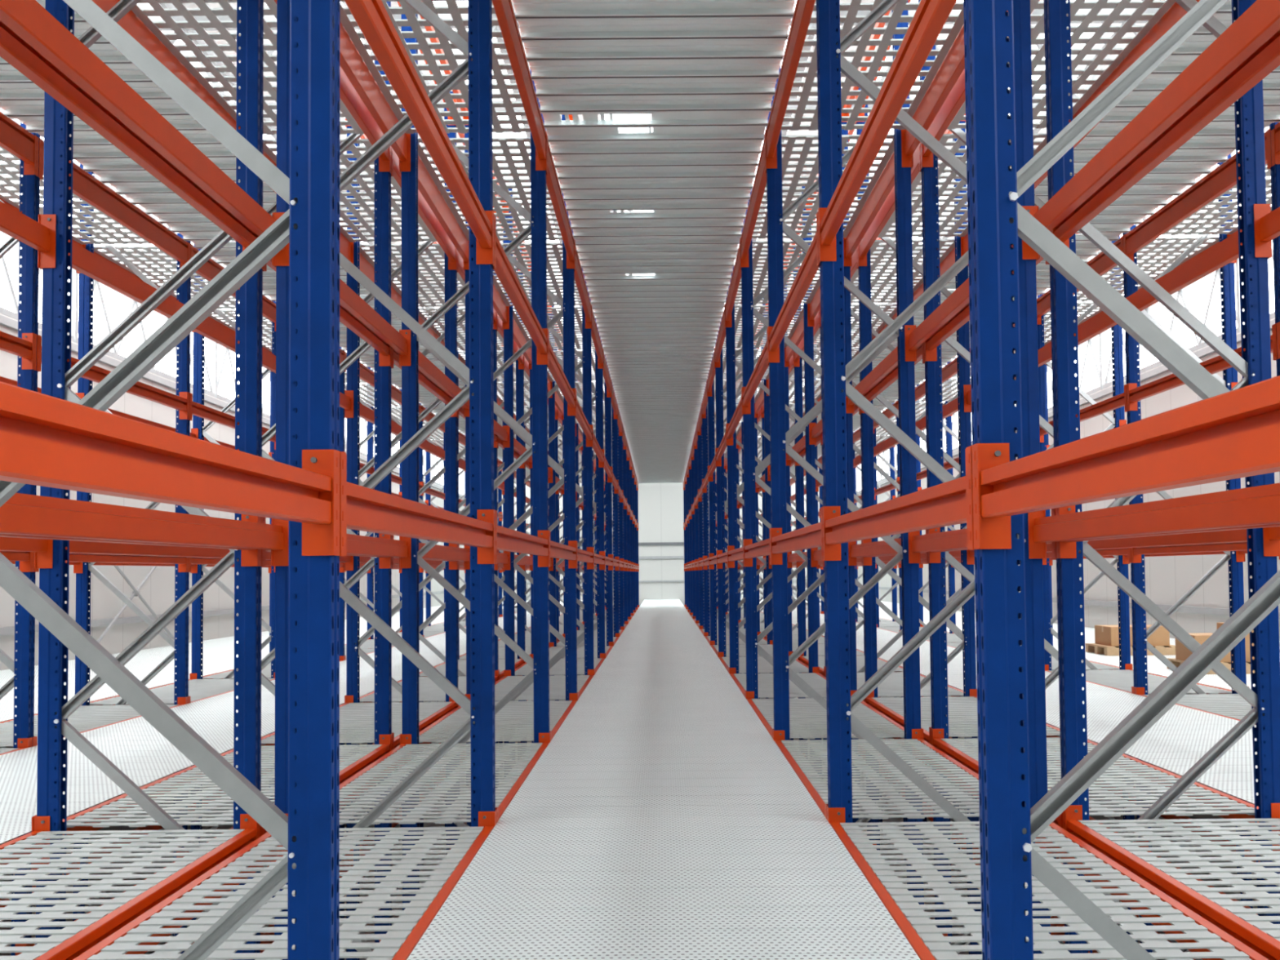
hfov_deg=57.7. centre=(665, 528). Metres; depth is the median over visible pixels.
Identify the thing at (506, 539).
beam
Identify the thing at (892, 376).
beam
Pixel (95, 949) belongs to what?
beam
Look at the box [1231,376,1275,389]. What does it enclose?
beam
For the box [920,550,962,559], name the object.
beam
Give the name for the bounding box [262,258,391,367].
beam
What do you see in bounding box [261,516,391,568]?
beam
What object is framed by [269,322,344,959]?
upright
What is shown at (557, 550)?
beam
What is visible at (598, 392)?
upright
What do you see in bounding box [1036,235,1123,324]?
beam
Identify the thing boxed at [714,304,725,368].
beam
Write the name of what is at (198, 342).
upright
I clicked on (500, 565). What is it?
beam
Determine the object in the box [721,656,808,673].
panel
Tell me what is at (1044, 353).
beam
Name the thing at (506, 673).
beam
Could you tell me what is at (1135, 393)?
beam
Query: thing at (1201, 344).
girder
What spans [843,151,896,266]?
beam
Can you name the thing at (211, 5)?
ceiling
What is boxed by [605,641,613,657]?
beam
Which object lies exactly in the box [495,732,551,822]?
beam
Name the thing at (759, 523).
upright
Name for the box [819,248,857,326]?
beam
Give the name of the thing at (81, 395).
beam
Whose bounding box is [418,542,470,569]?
beam
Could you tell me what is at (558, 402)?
beam
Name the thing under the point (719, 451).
beam
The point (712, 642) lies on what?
beam
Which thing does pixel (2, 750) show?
panel
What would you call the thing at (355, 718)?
panel
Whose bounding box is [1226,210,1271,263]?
beam
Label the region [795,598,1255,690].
floor
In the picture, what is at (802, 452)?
beam
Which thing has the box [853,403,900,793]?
upright
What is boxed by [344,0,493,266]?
beam
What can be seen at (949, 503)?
beam
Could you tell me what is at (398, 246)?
panel
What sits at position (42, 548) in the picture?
beam
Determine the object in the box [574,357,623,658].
upright
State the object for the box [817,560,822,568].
beam
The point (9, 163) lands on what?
panel
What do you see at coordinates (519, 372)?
upright
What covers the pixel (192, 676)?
beam
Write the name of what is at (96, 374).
beam
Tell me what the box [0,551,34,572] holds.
beam
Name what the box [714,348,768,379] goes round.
panel
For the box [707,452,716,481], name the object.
beam
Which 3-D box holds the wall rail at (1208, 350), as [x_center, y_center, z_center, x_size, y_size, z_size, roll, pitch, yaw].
[8.414,-2.326,30.039,0.069,0.100,43.800,-1,-2,0]
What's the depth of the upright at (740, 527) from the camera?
35.28 m
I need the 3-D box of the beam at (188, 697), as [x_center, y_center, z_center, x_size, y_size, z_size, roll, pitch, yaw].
[-4.540,1.759,12.265,0.082,0.260,2.690,-1,-2,0]
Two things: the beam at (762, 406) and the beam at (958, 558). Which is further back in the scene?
the beam at (762, 406)
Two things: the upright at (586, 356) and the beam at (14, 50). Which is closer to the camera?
the beam at (14, 50)
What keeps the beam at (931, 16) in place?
attached to the upright at (996, 220)
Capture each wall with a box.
[0,313,465,955]
[502,457,821,659]
[856,317,1279,908]
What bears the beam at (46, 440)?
attached to the upright at (310, 227)
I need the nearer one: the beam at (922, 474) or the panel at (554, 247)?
the panel at (554, 247)
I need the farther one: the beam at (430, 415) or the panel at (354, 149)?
the beam at (430, 415)
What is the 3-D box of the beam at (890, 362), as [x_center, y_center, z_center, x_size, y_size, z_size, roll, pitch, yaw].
[1.746,-1.277,9.700,0.082,0.260,2.690,-1,-2,0]
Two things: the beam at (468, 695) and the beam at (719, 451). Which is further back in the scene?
the beam at (719, 451)
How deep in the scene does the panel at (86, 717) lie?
9.83 m
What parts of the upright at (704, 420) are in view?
deck panel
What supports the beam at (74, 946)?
attached to the upright
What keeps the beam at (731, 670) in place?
attached to the upright at (731, 354)
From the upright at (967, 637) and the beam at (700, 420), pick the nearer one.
the upright at (967, 637)
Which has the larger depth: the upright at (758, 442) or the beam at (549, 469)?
the upright at (758, 442)
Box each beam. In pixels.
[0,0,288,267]
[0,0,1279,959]
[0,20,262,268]
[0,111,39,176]
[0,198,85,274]
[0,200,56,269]
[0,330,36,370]
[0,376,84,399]
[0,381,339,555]
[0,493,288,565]
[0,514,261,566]
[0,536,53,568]
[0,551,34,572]
[0,713,37,723]
[0,737,32,755]
[0,814,49,869]
[9,560,82,573]
[32,696,187,746]
[34,553,188,572]
[34,813,260,959]
[36,334,189,419]
[38,138,190,267]
[62,749,233,835]
[65,540,230,558]
[67,240,239,351]
[73,813,288,959]
[89,672,196,705]
[92,0,240,129]
[93,251,195,332]
[93,562,197,573]
[107,408,198,438]
[187,672,275,703]
[188,557,275,572]
[189,392,275,449]
[190,244,275,331]
[202,436,273,458]
[202,669,233,679]
[205,564,272,573]
[207,316,273,354]
[260,733,391,836]
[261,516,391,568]
[261,695,353,746]
[262,150,353,263]
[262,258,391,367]
[262,348,353,418]
[266,551,353,570]
[273,0,391,173]
[339,20,410,173]
[339,278,410,367]
[339,348,345,371]
[339,451,495,564]
[339,562,344,572]
[339,655,344,662]
[339,733,411,808]
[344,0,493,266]
[344,351,376,386]
[344,452,374,475]
[344,562,374,572]
[346,533,411,568]
[360,253,401,307]
[360,403,401,435]
[360,556,399,564]
[360,680,401,702]
[373,487,401,497]
[391,147,457,270]
[391,347,457,417]
[391,384,422,421]
[391,474,423,495]
[391,535,457,569]
[391,696,458,750]
[391,809,496,959]
[394,564,423,572]
[400,155,469,270]
[401,693,470,750]
[418,315,444,346]
[418,351,469,417]
[418,440,444,460]
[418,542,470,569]
[422,406,444,432]
[422,481,444,499]
[423,564,444,572]
[424,560,442,565]
[457,250,497,329]
[457,406,497,448]
[457,544,498,569]
[458,459,465,471]
[458,670,498,706]
[459,561,464,566]
[464,269,509,329]
[465,551,510,569]
[492,0,547,172]
[493,213,548,365]
[493,419,510,447]
[494,670,511,684]
[495,510,549,566]
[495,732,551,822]
[497,313,524,368]
[497,398,503,408]
[497,436,524,468]
[497,481,504,494]
[498,552,525,570]
[498,657,525,679]
[499,564,504,571]
[502,319,531,368]
[503,437,532,468]
[504,653,533,675]
[514,554,533,570]
[524,355,529,377]
[524,460,529,469]
[528,368,552,397]
[546,134,575,270]
[547,331,576,416]
[547,391,564,419]
[547,399,558,419]
[547,466,552,483]
[549,530,577,568]
[549,693,577,740]
[574,240,591,328]
[575,399,593,447]
[577,541,594,568]
[577,668,595,699]
[591,306,603,368]
[592,425,604,467]
[593,546,604,569]
[595,653,605,673]
[603,351,611,397]
[604,452,612,482]
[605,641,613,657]
[611,382,617,418]
[612,472,618,493]
[617,407,622,435]
[697,407,702,435]
[701,382,707,418]
[702,472,708,493]
[706,351,715,396]
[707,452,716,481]
[710,640,718,655]
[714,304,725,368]
[715,432,727,466]
[716,550,727,568]
[717,652,729,672]
[724,244,741,327]
[725,387,742,445]
[727,539,743,568]
[728,667,745,697]
[739,133,766,267]
[742,328,768,414]
[743,528,770,566]
[745,690,773,738]
[754,390,764,417]
[760,403,764,417]
[764,0,815,169]
[766,378,769,395]
[767,211,820,363]
[767,465,770,480]
[769,506,822,564]
[773,729,827,818]
[784,316,813,367]
[786,435,815,466]
[786,551,807,568]
[788,354,794,374]
[788,651,818,667]
[790,457,795,466]
[793,310,820,367]
[795,433,822,466]
[796,550,822,568]
[797,652,825,675]
[807,285,820,326]
[808,413,853,444]
[810,546,821,567]
[812,666,826,679]
[815,479,822,491]
[817,0,956,263]
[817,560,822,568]
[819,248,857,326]
[821,404,860,444]
[822,445,973,560]
[822,540,862,567]
[826,805,935,959]
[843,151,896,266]
[845,346,897,413]
[848,537,902,565]
[850,690,904,741]
[853,455,861,468]
[856,557,861,562]
[857,143,920,266]
[860,342,924,413]
[862,528,928,565]
[864,689,931,744]
[871,311,897,340]
[873,402,896,433]
[873,436,898,457]
[874,477,897,499]
[875,560,898,568]
[878,555,895,560]
[895,381,924,409]
[897,469,926,491]
[898,559,925,568]
[901,24,964,168]
[904,244,1013,362]
[908,528,967,563]
[911,728,978,799]
[913,247,956,301]
[915,396,959,431]
[919,562,946,568]
[920,10,1008,168]
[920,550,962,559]
[920,674,963,697]
[924,255,1049,362]
[927,508,1056,563]
[931,728,1062,827]
[942,347,970,382]
[943,457,960,470]
[945,556,962,561]
[960,170,1047,266]
[963,342,1051,413]
[966,543,1052,564]
[969,688,1060,739]
[971,375,1279,549]
[1021,0,1279,262]
[1027,482,1279,558]
[1035,822,1268,959]
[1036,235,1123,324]
[1039,384,1127,442]
[1042,547,1131,564]
[1044,311,1102,364]
[1044,664,1133,693]
[1047,555,1114,565]
[1050,30,1279,248]
[1055,505,1279,558]
[1062,804,1279,959]
[1068,0,1199,148]
[1073,229,1242,347]
[1087,528,1250,550]
[1087,739,1258,822]
[1089,661,1119,670]
[1119,400,1201,426]
[1122,551,1226,564]
[1123,128,1271,262]
[1124,663,1231,693]
[1126,323,1277,411]
[1130,542,1279,563]
[1133,687,1255,724]
[1135,242,1218,292]
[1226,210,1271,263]
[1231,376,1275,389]
[1235,550,1251,561]
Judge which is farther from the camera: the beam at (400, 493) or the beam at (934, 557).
the beam at (400, 493)
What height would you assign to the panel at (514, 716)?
0.012 m
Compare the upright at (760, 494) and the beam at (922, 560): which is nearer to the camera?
the beam at (922, 560)
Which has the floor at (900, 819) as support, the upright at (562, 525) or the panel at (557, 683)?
the upright at (562, 525)
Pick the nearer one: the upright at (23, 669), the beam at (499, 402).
the upright at (23, 669)
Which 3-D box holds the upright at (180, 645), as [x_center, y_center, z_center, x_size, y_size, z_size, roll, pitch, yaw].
[-5.034,0.838,10.948,1.035,10.000,0.099,-1,-2,0]
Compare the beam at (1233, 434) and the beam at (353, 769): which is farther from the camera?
the beam at (353, 769)
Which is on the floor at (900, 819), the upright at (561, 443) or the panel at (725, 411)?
the upright at (561, 443)
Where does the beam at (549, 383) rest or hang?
attached to the upright at (607, 418)
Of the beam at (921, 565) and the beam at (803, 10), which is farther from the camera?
the beam at (921, 565)
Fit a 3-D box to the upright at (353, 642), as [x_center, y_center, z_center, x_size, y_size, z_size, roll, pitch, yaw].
[-2.489,0.814,10.957,1.035,10.000,0.099,-1,-2,0]
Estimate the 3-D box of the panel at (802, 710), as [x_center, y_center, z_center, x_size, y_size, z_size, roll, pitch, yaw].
[1.284,1.544,9.592,0.955,0.012,2.568,-1,-2,0]
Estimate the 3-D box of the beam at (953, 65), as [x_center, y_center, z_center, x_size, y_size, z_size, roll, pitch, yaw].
[1.742,-2.795,7.056,0.082,0.285,2.690,-1,-2,0]
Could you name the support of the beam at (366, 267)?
attached to the upright at (462, 317)
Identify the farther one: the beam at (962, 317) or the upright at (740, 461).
the upright at (740, 461)
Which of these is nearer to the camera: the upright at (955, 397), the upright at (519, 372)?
the upright at (519, 372)
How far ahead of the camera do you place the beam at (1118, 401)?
11.73 m
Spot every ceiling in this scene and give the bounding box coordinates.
[0,0,562,479]
[18,0,1166,422]
[512,0,795,483]
[758,0,1279,479]
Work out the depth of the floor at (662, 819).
4.97 m
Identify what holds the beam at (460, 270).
attached to the upright at (353, 642)
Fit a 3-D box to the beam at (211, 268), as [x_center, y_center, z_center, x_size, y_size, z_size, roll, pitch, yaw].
[-4.582,-2.530,12.427,0.082,0.285,2.690,-1,-2,0]
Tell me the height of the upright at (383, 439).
10.000 m
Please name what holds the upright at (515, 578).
on the floor at (900, 819)
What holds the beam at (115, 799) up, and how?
attached to the upright at (58, 376)
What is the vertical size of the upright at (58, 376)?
10.000 m
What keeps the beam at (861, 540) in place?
attached to the upright at (967, 637)
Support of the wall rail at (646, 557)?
attached to the wall at (660, 505)
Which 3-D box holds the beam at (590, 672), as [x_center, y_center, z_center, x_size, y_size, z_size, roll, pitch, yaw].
[-0.870,1.723,12.280,0.082,0.260,2.690,-1,-2,0]
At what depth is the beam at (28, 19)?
3.96 m
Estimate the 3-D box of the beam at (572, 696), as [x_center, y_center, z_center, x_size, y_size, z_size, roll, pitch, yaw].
[-0.860,1.621,9.582,0.082,0.260,2.690,-1,-2,0]
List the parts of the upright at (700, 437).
deck panel, deck panel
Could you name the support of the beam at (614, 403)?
attached to the upright at (607, 418)
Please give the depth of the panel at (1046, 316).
14.60 m
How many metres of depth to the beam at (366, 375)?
17.73 m
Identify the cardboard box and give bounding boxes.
[1094,624,1169,646]
[1175,632,1232,662]
[1216,622,1254,662]
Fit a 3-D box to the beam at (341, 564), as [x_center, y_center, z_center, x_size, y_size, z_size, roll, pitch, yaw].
[-4.563,0.431,15.017,0.082,0.260,2.690,-1,-2,0]
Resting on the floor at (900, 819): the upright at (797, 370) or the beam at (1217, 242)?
the upright at (797, 370)
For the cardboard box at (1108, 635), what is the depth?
15.88 m
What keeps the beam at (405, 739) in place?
attached to the upright at (477, 65)
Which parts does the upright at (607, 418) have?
deck panel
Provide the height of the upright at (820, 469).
10.000 m
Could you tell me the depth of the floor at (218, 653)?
15.71 m
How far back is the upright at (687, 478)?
35.26 m
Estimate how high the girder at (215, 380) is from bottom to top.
1.188 m
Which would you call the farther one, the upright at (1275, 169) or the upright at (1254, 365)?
the upright at (1275, 169)
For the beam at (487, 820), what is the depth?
4.40 m
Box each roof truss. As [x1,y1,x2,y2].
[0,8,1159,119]
[75,185,1236,262]
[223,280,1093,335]
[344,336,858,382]
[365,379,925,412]
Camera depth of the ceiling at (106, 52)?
8.95 m
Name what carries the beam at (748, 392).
attached to the upright at (779, 447)
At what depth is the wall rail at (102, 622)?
18.74 m
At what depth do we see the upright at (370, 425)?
21.76 m
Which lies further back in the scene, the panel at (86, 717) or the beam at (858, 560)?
the beam at (858, 560)
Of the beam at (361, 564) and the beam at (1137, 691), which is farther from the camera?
the beam at (361, 564)
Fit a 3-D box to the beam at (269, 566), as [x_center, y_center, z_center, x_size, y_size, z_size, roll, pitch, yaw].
[-5.543,0.440,15.014,0.082,0.260,2.690,-1,-2,0]
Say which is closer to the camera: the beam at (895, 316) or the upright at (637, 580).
the beam at (895, 316)
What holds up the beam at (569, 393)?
attached to the upright at (570, 641)
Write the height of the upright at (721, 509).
10.000 m
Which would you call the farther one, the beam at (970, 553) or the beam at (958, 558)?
the beam at (958, 558)
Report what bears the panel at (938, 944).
on the beam at (835, 815)
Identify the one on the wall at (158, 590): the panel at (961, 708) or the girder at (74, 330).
the girder at (74, 330)
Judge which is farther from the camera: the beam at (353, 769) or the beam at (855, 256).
the beam at (855, 256)
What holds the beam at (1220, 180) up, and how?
attached to the upright at (1275, 169)
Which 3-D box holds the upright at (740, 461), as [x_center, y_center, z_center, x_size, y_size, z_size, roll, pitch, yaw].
[2.320,1.581,32.561,1.035,10.000,0.090,-1,-2,0]
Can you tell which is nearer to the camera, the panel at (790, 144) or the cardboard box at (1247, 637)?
the panel at (790, 144)
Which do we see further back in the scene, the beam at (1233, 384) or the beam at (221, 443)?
the beam at (221, 443)
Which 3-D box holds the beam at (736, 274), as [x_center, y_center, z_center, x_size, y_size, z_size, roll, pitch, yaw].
[0.743,-2.582,12.448,0.082,0.285,2.690,-1,-2,0]
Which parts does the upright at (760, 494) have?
deck panel, deck panel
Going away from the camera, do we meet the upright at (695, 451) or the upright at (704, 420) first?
the upright at (704, 420)
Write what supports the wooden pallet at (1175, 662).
on the floor at (1155, 666)
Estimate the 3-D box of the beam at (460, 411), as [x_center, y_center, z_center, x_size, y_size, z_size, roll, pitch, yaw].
[-2.023,-1.139,12.384,0.082,0.260,2.690,-1,-2,0]
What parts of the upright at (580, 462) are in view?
deck panel, deck panel, deck panel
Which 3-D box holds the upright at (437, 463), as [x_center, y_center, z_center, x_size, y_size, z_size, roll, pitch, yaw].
[-5.081,1.348,24.438,1.035,10.000,0.090,-1,-2,0]
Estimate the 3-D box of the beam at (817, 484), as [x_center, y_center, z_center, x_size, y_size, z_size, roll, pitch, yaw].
[2.833,-0.880,20.497,0.082,0.260,2.690,-1,-2,0]
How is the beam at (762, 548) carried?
attached to the upright at (779, 447)
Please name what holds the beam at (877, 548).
attached to the upright at (748, 303)
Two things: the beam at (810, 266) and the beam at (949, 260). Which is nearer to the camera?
the beam at (810, 266)
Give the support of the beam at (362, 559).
attached to the upright at (353, 642)
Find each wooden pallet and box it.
[1085,643,1175,655]
[1166,657,1254,674]
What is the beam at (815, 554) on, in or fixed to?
attached to the upright at (731, 354)
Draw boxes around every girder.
[0,231,73,342]
[69,266,215,397]
[211,340,270,418]
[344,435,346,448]
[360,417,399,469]
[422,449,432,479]
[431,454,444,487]
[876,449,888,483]
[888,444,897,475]
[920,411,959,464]
[1046,332,1106,412]
[1102,257,1244,389]
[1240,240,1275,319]
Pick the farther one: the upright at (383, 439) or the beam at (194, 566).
the beam at (194, 566)
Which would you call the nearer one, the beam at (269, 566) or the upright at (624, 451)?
the beam at (269, 566)
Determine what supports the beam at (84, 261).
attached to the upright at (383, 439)
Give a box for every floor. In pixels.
[0,600,528,721]
[0,600,582,844]
[144,697,1201,959]
[406,599,920,959]
[740,598,1257,804]
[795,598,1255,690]
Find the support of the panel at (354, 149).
on the beam at (346, 247)
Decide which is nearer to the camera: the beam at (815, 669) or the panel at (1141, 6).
the panel at (1141, 6)
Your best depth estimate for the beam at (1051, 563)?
15.52 m
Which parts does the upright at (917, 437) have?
deck panel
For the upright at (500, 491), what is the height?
10.000 m
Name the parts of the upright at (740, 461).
deck panel, deck panel, deck panel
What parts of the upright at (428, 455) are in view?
deck panel, deck panel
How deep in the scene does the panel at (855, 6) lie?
7.25 m
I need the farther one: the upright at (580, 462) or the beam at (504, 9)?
the upright at (580, 462)
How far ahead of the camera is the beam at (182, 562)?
9.78 m
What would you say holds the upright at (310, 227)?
on the floor at (900, 819)
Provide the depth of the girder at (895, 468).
42.59 m
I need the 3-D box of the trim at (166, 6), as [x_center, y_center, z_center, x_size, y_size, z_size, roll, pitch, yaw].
[-0.156,-4.807,25.199,16.500,0.140,54.000,-1,-2,0]
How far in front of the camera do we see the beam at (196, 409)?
11.62 m
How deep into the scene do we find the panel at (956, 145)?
9.95 m
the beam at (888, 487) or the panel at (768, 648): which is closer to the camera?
the panel at (768, 648)
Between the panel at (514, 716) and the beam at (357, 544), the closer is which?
the beam at (357, 544)
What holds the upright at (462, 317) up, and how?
on the floor at (900, 819)
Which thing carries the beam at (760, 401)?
attached to the upright at (704, 420)
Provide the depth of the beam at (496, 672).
13.58 m
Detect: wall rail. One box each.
[0,315,464,498]
[0,589,465,635]
[514,578,807,583]
[560,555,762,559]
[581,542,741,546]
[856,319,1275,495]
[857,586,1279,619]
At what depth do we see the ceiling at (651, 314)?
9.05 m
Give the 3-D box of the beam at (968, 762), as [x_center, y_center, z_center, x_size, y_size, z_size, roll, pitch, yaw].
[1.929,1.493,6.894,0.082,0.260,2.690,-1,-2,0]
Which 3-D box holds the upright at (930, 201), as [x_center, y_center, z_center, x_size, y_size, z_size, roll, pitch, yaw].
[2.406,0.665,8.279,1.035,10.000,0.099,-1,-2,0]
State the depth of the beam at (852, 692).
9.48 m
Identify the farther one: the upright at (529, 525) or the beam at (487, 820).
the upright at (529, 525)
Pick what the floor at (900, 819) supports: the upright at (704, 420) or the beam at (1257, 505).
the upright at (704, 420)
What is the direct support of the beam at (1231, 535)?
attached to the upright at (930, 201)
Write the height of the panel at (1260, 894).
0.012 m
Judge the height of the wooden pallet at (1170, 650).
0.122 m
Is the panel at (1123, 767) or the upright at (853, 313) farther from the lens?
the upright at (853, 313)
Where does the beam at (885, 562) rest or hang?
attached to the upright at (948, 420)
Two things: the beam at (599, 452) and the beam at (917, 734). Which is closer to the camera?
the beam at (917, 734)
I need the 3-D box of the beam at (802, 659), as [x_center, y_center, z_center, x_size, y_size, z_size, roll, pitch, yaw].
[1.900,1.798,14.989,0.082,0.260,2.690,-1,-2,0]
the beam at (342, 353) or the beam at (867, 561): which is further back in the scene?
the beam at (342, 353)
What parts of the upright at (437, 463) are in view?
deck panel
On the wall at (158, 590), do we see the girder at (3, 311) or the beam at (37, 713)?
the girder at (3, 311)
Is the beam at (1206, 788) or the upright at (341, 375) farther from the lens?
the upright at (341, 375)
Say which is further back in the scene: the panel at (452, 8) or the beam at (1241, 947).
the panel at (452, 8)
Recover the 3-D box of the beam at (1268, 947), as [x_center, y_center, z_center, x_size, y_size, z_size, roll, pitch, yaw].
[1.938,1.391,4.196,0.082,0.260,2.690,-1,-2,0]
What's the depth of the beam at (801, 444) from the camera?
15.13 m
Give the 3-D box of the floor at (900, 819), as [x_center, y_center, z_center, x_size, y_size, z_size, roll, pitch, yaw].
[-0.039,6.289,22.779,17.200,0.100,58.000,-1,-2,0]
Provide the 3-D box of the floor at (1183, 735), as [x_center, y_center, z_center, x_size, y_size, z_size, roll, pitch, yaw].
[3.618,2.188,27.450,1.486,0.003,49.000,-1,-2,0]
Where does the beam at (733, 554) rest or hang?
attached to the upright at (748, 303)
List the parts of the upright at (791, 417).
deck panel, deck panel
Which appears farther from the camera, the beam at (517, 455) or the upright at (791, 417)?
the upright at (791, 417)
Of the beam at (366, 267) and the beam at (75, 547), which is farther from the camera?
the beam at (366, 267)
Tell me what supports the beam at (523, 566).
attached to the upright at (462, 317)
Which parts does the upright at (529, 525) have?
deck panel, deck panel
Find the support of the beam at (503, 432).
attached to the upright at (570, 641)
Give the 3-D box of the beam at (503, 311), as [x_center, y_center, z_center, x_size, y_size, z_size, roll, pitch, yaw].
[-1.892,-2.556,12.438,0.082,0.285,2.690,-1,-2,0]
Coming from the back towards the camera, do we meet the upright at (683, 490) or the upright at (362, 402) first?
the upright at (683, 490)
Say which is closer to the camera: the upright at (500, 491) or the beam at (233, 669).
the beam at (233, 669)
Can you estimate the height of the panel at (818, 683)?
0.012 m
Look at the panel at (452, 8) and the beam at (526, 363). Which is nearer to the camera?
the panel at (452, 8)
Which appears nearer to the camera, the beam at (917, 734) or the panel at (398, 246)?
the beam at (917, 734)
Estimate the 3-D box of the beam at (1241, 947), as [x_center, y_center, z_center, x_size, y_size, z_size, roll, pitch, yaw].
[1.794,1.392,4.196,0.082,0.260,2.690,-1,-2,0]
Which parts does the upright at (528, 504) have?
deck panel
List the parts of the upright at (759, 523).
deck panel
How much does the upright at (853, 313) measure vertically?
10.000 m
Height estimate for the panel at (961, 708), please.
0.012 m
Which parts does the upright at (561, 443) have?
deck panel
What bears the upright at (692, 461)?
on the floor at (900, 819)
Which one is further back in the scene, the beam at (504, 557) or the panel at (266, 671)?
the panel at (266, 671)
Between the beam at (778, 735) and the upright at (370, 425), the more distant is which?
the upright at (370, 425)
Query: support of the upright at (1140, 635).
on the floor at (900, 819)
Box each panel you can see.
[0,146,151,244]
[0,704,179,747]
[0,748,18,754]
[0,829,244,959]
[66,744,382,827]
[87,826,484,959]
[89,678,275,705]
[91,246,239,308]
[131,0,364,134]
[202,662,272,679]
[208,310,273,351]
[261,702,451,744]
[262,138,436,242]
[339,0,530,133]
[339,742,542,824]
[360,244,465,306]
[360,676,466,702]
[417,137,562,240]
[418,307,503,351]
[418,700,572,742]
[493,242,582,306]
[494,675,590,701]
[497,382,548,405]
[513,306,595,350]
[515,657,601,675]
[547,350,604,381]
[549,645,610,658]
[555,381,604,404]
[575,404,613,423]
[713,644,773,657]
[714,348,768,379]
[714,379,764,404]
[714,404,742,422]
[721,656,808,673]
[722,305,803,348]
[733,240,820,304]
[733,672,826,698]
[751,134,893,238]
[751,697,904,738]
[781,0,964,130]
[781,738,979,818]
[813,304,897,347]
[840,821,1251,959]
[850,239,955,302]
[856,671,963,697]
[871,696,1060,737]
[877,133,1046,237]
[940,737,1254,816]
[946,0,1175,128]
[1042,302,1102,345]
[1047,669,1231,693]
[1049,655,1119,670]
[1072,236,1221,301]
[1077,817,1279,941]
[1142,693,1251,719]
[1161,164,1271,235]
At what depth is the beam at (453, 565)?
10.93 m
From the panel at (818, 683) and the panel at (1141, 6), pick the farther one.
the panel at (818, 683)
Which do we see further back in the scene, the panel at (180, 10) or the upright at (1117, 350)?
the upright at (1117, 350)
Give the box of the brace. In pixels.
[97,565,174,643]
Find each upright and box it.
[0,0,339,959]
[0,122,39,955]
[35,0,263,959]
[72,163,191,953]
[190,243,275,919]
[261,1,391,942]
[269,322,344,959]
[274,0,495,959]
[344,384,376,827]
[346,91,458,959]
[367,367,423,865]
[399,389,445,827]
[400,5,549,910]
[416,190,498,818]
[425,407,466,782]
[457,250,525,835]
[458,452,466,621]
[464,114,577,826]
[464,434,502,749]
[497,381,530,742]
[502,188,594,768]
[502,329,559,742]
[514,485,530,608]
[524,379,562,742]
[528,287,604,742]
[547,403,583,701]
[548,302,613,701]
[548,441,563,624]
[557,426,582,616]
[561,355,618,700]
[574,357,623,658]
[578,472,595,613]
[578,483,605,658]
[582,403,627,658]
[591,395,631,646]
[595,450,633,613]
[604,449,637,607]
[604,459,635,609]
[612,478,639,604]
[683,489,686,604]
[684,484,718,607]
[686,477,717,609]
[688,455,727,613]
[691,441,728,618]
[693,389,741,657]
[697,354,746,657]
[702,345,760,698]
[707,297,773,698]
[715,284,793,740]
[725,186,819,756]
[725,471,743,611]
[727,458,744,657]
[738,458,764,614]
[738,476,764,673]
[740,88,858,822]
[743,440,764,622]
[758,377,799,739]
[760,345,822,776]
[765,1,924,910]
[789,377,824,740]
[790,484,807,605]
[792,248,867,835]
[816,0,1050,954]
[818,266,904,814]
[818,431,857,742]
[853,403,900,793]
[854,452,862,617]
[856,88,982,954]
[873,384,927,822]
[896,361,959,860]
[918,0,1058,943]
[942,393,974,821]
[963,0,1279,959]
[1037,235,1137,942]
[1042,293,1059,942]
[1043,0,1279,953]
[1122,153,1253,952]
[1269,122,1279,376]
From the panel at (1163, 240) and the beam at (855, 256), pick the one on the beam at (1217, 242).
the panel at (1163, 240)
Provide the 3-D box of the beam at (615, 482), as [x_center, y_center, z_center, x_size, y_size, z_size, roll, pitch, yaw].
[-0.926,-0.844,20.482,0.082,0.260,2.690,-1,-2,0]
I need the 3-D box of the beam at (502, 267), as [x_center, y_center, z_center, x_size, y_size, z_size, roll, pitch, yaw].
[-0.879,-1.353,6.992,0.082,0.260,2.690,-1,-2,0]
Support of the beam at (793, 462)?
attached to the upright at (797, 370)
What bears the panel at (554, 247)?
on the beam at (579, 276)
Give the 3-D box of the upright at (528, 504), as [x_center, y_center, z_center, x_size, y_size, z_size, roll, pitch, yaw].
[-2.527,1.221,21.750,1.035,10.000,0.090,-1,-2,0]
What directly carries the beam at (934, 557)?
attached to the upright at (930, 201)
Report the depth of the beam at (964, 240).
10.96 m
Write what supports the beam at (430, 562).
attached to the upright at (462, 317)
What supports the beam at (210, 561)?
attached to the upright at (198, 342)
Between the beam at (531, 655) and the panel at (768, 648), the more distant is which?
the panel at (768, 648)
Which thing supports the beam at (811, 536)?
attached to the upright at (779, 447)
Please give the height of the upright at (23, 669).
10.000 m

